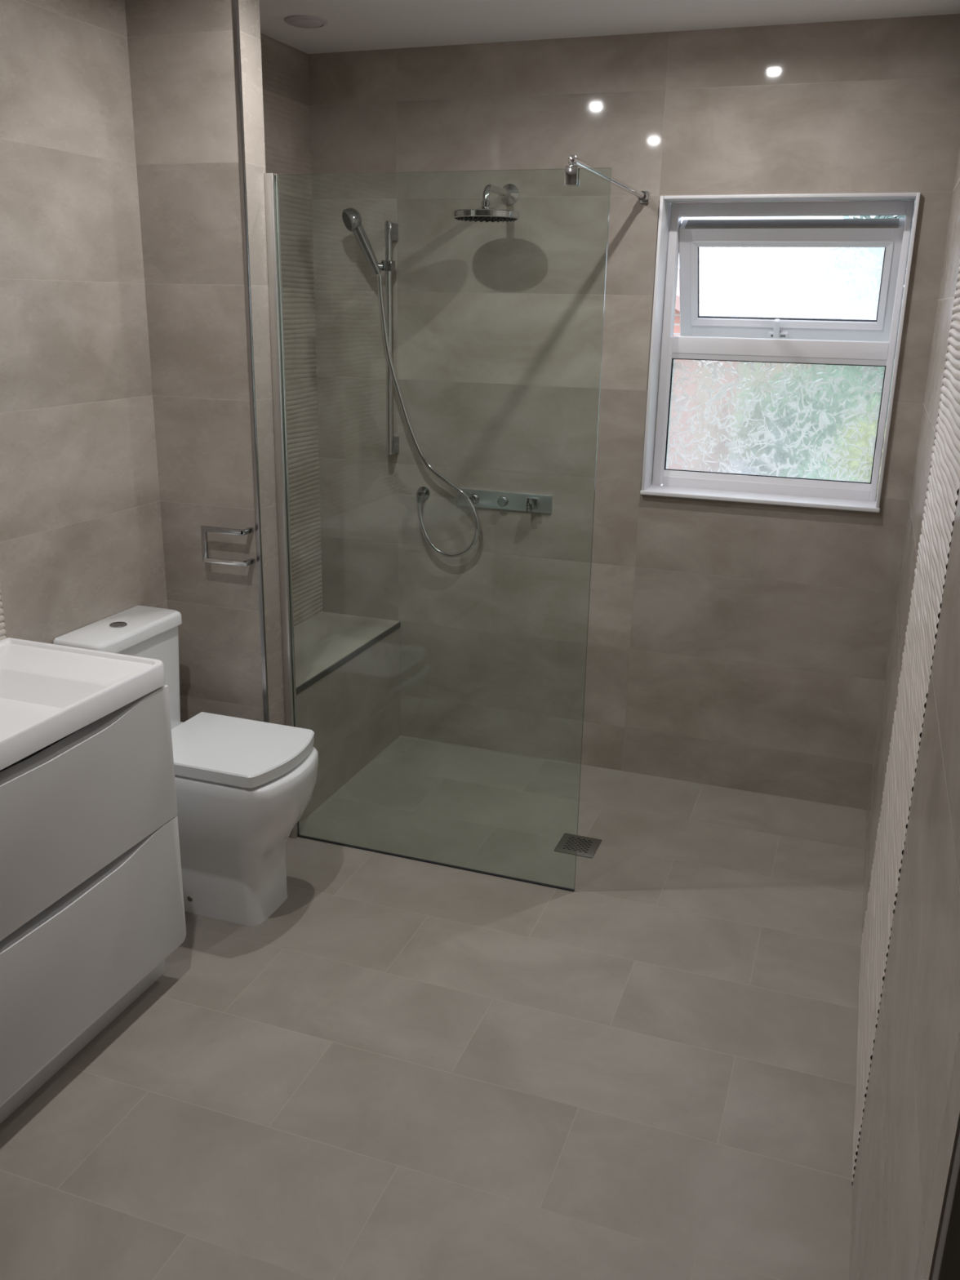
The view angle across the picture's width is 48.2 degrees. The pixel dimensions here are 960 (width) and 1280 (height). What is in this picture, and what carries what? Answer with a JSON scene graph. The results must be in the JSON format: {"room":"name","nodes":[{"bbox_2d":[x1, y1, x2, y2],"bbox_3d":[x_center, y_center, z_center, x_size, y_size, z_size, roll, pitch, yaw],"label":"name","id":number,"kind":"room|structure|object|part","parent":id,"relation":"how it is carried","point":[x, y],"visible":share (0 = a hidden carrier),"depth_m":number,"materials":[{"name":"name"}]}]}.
{"room":"bathroom","nodes":[
{"label":"bathroom","id":0,"kind":"room"},
{"bbox_2d":[0,0,323,644],"bbox_3d":[-1.414,-0.214,2.010,0.159,2.431,4.555,7,18,19],"label":"wall","id":1,"kind":"structure","parent":0,"point":[82,540],"depth_m":2.75,"materials":[{"name":"tile"}]},
{"bbox_2d":[124,0,289,836],"bbox_3d":[-0.765,-0.538,3.083,0.347,2.431,0.109,7,18,19],"label":"wall","id":2,"kind":"structure","parent":0,"point":[181,52],"depth_m":2.93,"materials":[{"name":"tile"}]},
{"bbox_2d":[200,525,255,566],"bbox_3d":[-0.716,-0.271,3.057,0.146,0.104,0.051,7,18,19],"label":"toilet roll holder","id":3,"kind":"object","parent":2,"relation":"attached to","point":[204,529],"visible":1,"depth_m":3.04,"materials":[{"name":"silver metal"}]},
{"bbox_3d":[-0.655,-0.306,3.024,0.014,0.013,0.050,7,18,19],"label":"wall post","id":4,"kind":"part","parent":3,"relation":"part of","materials":[{"name":"silver metal"}]},
{"bbox_3d":[-0.657,-0.221,3.051,0.014,0.013,0.050,7,18,19],"label":"wall post","id":5,"kind":"part","parent":3,"relation":"part of","materials":[{"name":"silver metal"}]},
{"bbox_2d":[231,0,269,722],"bbox_3d":[-0.624,-0.503,2.983,0.013,2.430,0.008,7,18,19],"label":"trim","id":6,"kind":"structure","parent":2,"relation":"attached to","point":[234,2],"depth_m":2.89,"materials":[{"name":"metal"}]},
{"bbox_2d":[264,167,611,891],"bbox_3d":[-0.145,-0.253,3.004,0.936,1.956,0.032,7,18,19],"label":"screen","id":7,"kind":"object","parent":2,"relation":"attached to","point":[271,180],"visible":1,"depth_m":3.06,"materials":[{"name":"clear glass"}]},
{"bbox_2d":[0,735,866,1279],"bbox_3d":[-0.229,1.123,2.085,2.658,0.120,4.755,7,18,19],"label":"floor","id":8,"kind":"structure","parent":0,"point":[408,1069],"depth_m":2.43,"materials":[{"name":"tile"}]},
{"bbox_2d":[0,684,186,1124],"bbox_3d":[-1.078,0.557,2.321,0.454,0.786,0.796,7,18,19],"label":"vanity cabinet","id":9,"kind":"object","parent":8,"relation":"on","point":[92,907],"visible":0.93,"depth_m":2.29,"materials":[{"name":"white paint"}]},
{"bbox_2d":[0,637,164,770],"bbox_3d":[-1.071,0.174,2.201,0.460,0.091,0.804,7,18,19],"label":"washbasin","id":10,"kind":"object","parent":9,"relation":"in","point":[49,692],"visible":1,"depth_m":2.36,"materials":[{"name":"white ceramic"}]},
{"bbox_3d":[-0.884,0.370,2.190,0.050,0.331,0.796,7,18,19],"label":"drawer","id":11,"kind":"part","parent":9,"relation":"part of","materials":[{"name":"white paint"}]},
{"bbox_3d":[-0.891,0.694,2.292,0.050,0.342,0.796,7,18,19],"label":"drawer","id":12,"kind":"part","parent":9,"relation":"part of","materials":[{"name":"white paint"}]},
{"bbox_2d":[53,605,318,926],"bbox_3d":[-0.760,0.360,2.952,0.608,0.797,0.374,7,18,19],"label":"toilet","id":13,"kind":"object","parent":8,"relation":"on","point":[242,786],"visible":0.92,"depth_m":2.88,"materials":[{"name":"white ceramic"}]},
{"bbox_3d":[-0.970,-0.026,2.910,0.148,0.036,0.367,7,18,19],"label":"cistern lid","id":14,"kind":"part","parent":13,"relation":"part of","materials":[{"name":"white ceramic"}]},
{"bbox_3d":[-0.684,0.314,2.925,0.386,0.010,0.310,7,18,19],"label":"seat","id":15,"kind":"part","parent":13,"relation":"part of","materials":[{"name":"white plastic"}]},
{"bbox_3d":[-0.677,0.294,2.916,0.406,0.034,0.338,7,18,19],"label":"lid","id":16,"kind":"part","parent":13,"relation":"part of","materials":[{"name":"white plastic"}]},
{"bbox_2d":[293,611,400,822],"bbox_3d":[-0.618,0.257,3.831,0.335,0.472,0.897,7,18,19],"label":"shower bench","id":17,"kind":"object","parent":8,"relation":"on","point":[348,666],"visible":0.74,"depth_m":3.83,"materials":[{"name":"tile"}]},
{"bbox_3d":[-0.472,0.063,3.717,0.033,0.021,0.897,7,18,19],"label":"edge trim","id":18,"kind":"part","parent":17,"relation":"part of","materials":[{"name":"tile"}]},
{"bbox_2d":[553,832,601,857],"bbox_3d":[0.311,0.652,3.412,0.125,0.004,0.125,7,18,19],"label":"floor drain","id":19,"kind":"object","parent":8,"relation":"on","point":[587,846],"visible":0.97,"depth_m":3.41,"materials":[{"name":"metal"}]},
{"bbox_2d":[259,0,959,53],"bbox_3d":[-0.181,-1.310,1.321,2.658,0.120,4.755,7,18,19],"label":"ceiling","id":20,"kind":"structure","parent":0,"point":[353,25],"depth_m":3.10,"materials":[{"name":"paint"}]},
{"bbox_2d":[284,14,327,28],"bbox_3d":[-0.518,-1.835,3.196,0.128,0.015,0.128,7,18,19],"label":"ceiling vent","id":21,"kind":"object","parent":20,"relation":"in","point":[304,21],"visible":1,"depth_m":3.16,"materials":[{"name":"grey plastic"}]},
{"bbox_2d":[307,13,959,809],"bbox_3d":[0.417,-0.675,3.794,2.358,2.551,0.250,7,18,19],"label":"wall","id":22,"kind":"structure","parent":0,"point":[742,646],"depth_m":3.65,"materials":[{"name":"tile"}]},
{"bbox_2d":[377,220,399,454],"bbox_3d":[-0.332,-1.048,3.767,0.074,0.785,0.100,7,18,19],"label":"riser rail","id":23,"kind":"object","parent":22,"relation":"attached to","point":[391,229],"visible":0.97,"depth_m":3.72,"materials":[{"name":"silver metal"}]},
{"bbox_2d":[342,207,381,275],"bbox_3d":[-0.403,-1.342,3.621,0.126,0.211,0.074,-12,21,-35],"label":"shower","id":24,"kind":"object","parent":23,"relation":"attached to","point":[352,219],"visible":1,"depth_m":3.59,"materials":[{"name":"silver metal"}]},
{"bbox_3d":[-0.385,-1.319,3.625,0.104,0.166,0.040,-8,20,-26],"label":"handle","id":25,"kind":"part","parent":24,"relation":"part of","materials":[{"name":"silver metal"}]},
{"bbox_2d":[377,275,479,557],"bbox_3d":[-0.173,-0.771,3.792,0.376,0.971,0.056,5,18,12],"label":"shower hose","id":26,"kind":"object","parent":24,"relation":"hanging from","point":[412,435],"visible":1,"depth_m":3.82,"materials":[{"name":"silver metal"}]},
{"bbox_2d":[416,486,430,502],"bbox_3d":[-0.214,-0.529,3.912,0.049,0.054,0.046,7,18,19],"label":"outlet","id":27,"kind":"object","parent":22,"relation":"attached to","point":[423,492],"visible":1,"depth_m":3.91,"materials":[{"name":"silver metal"}]},
{"bbox_2d":[452,183,519,222],"bbox_3d":[0.041,-1.389,3.392,0.211,0.129,0.336,7,18,19],"label":"shower","id":28,"kind":"object","parent":22,"relation":"attached to","point":[509,193],"visible":1,"depth_m":3.33,"materials":[{"name":"silver metal"}]},
{"bbox_3d":[0.019,-1.332,3.348,0.211,0.036,0.211,7,18,19],"label":"shower plate","id":29,"kind":"part","parent":28,"relation":"part of","materials":[{"name":"silver metal"}]},
{"bbox_3d":[0.055,-1.407,3.427,0.023,0.074,0.232,7,18,19],"label":"shower arm","id":30,"kind":"part","parent":28,"relation":"part of","materials":[{"name":"silver metal"}]},
{"bbox_2d":[457,488,551,513],"bbox_3d":[0.079,-0.491,3.811,0.352,0.063,0.050,7,18,19],"label":"shower mixer","id":31,"kind":"object","parent":22,"relation":"attached to","point":[529,503],"visible":0.94,"depth_m":3.82,"materials":[{"name":"silver metal"}]},
{"bbox_3d":[-0.024,-0.504,3.852,0.038,0.038,0.023,7,18,19],"label":"control knob","id":32,"kind":"part","parent":31,"relation":"part of","materials":[{"name":"silver metal"}]},
{"bbox_3d":[0.079,-0.491,3.817,0.038,0.038,0.023,7,18,19],"label":"control knob","id":33,"kind":"part","parent":31,"relation":"part of","materials":[{"name":"silver metal"}]},
{"bbox_3d":[0.187,-0.474,3.771,0.038,0.052,0.042,7,18,19],"label":"temperature lever","id":34,"kind":"part","parent":31,"relation":"part of","materials":[{"name":"silver metal"}]},
{"bbox_2d":[564,154,649,203],"bbox_3d":[0.370,-1.256,2.989,0.031,0.071,0.909,7,18,18],"label":"support bar","id":35,"kind":"object","parent":22,"relation":"attached to","point":[572,174],"visible":0.99,"depth_m":2.73,"materials":[{"name":"silver metal"}]},
{"bbox_3d":[0.368,-1.274,2.979,0.019,0.023,0.859,7,18,18],"label":"rod","id":36,"kind":"part","parent":35,"relation":"part of","materials":[{"name":"silver metal"}]},
{"bbox_2d":[640,192,920,512],"bbox_3d":[0.977,-0.949,3.552,0.767,0.941,0.387,7,18,19],"label":"window","id":37,"kind":"structure","parent":22,"relation":"in","point":[774,386],"depth_m":3.54,"materials":[{"name":"white plastic"}]},
{"bbox_3d":[0.926,-0.473,3.580,0.767,0.014,0.141,7,18,19],"label":"sill","id":38,"kind":"part","parent":37,"relation":"part of","materials":[{"name":"white plastic"}]},
{"bbox_3d":[0.967,-0.733,3.577,0.688,0.384,0.004,7,18,19],"label":"pane","id":39,"kind":"part","parent":37,"relation":"part of","materials":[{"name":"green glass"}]},
{"bbox_3d":[1.006,-1.045,3.622,0.064,0.072,0.059,7,18,19],"label":"handle","id":40,"kind":"part","parent":37,"relation":"part of","materials":[{"name":"white plastic"}]},
{"bbox_3d":[1.013,-1.178,3.540,0.593,0.237,0.124,7,18,19],"label":"pane","id":41,"kind":"part","parent":37,"relation":"part of","materials":[{"name":"white glass"}]},
{"bbox_3d":[1.013,-1.187,3.550,0.695,0.373,0.235,7,18,19],"label":"sash frame","id":42,"kind":"part","parent":37,"relation":"part of","materials":[{"name":"white plastic"}]},
{"bbox_2d":[848,142,959,1279],"bbox_3d":[0.656,0.052,1.294,0.143,2.431,4.525,7,18,19],"label":"wall","id":43,"kind":"structure","parent":0,"point":[906,1129],"depth_m":1.71,"materials":[{"name":"tile"}]},
{"bbox_2d":[931,1129,959,1279],"bbox_3d":[0.342,0.484,0.517,0.138,2.060,0.833,7,18,19],"label":"door","id":44,"kind":"structure","parent":43,"relation":"in","point":[947,1263],"depth_m":0.94,"materials":[{"name":"grey paint"}]},
{"label":"outside","id":45,"kind":"structure","parent":0,"visible":0},
{"bbox_3d":[10.795,-6.906,29.321,60.000,0.100,56.125,7,18,19],"label":"ground","id":46,"kind":"structure","parent":45,"visible":0},
{"bbox_2d":[673,268,679,336],"bbox_3d":[0.034,-3.086,10.966,5.150,3.200,3.350,7,18,19],"label":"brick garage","id":47,"kind":"structure","parent":46,"relation":"on","point":[677,317],"depth_m":8.82,"materials":[{"name":"brick"}]}
]}

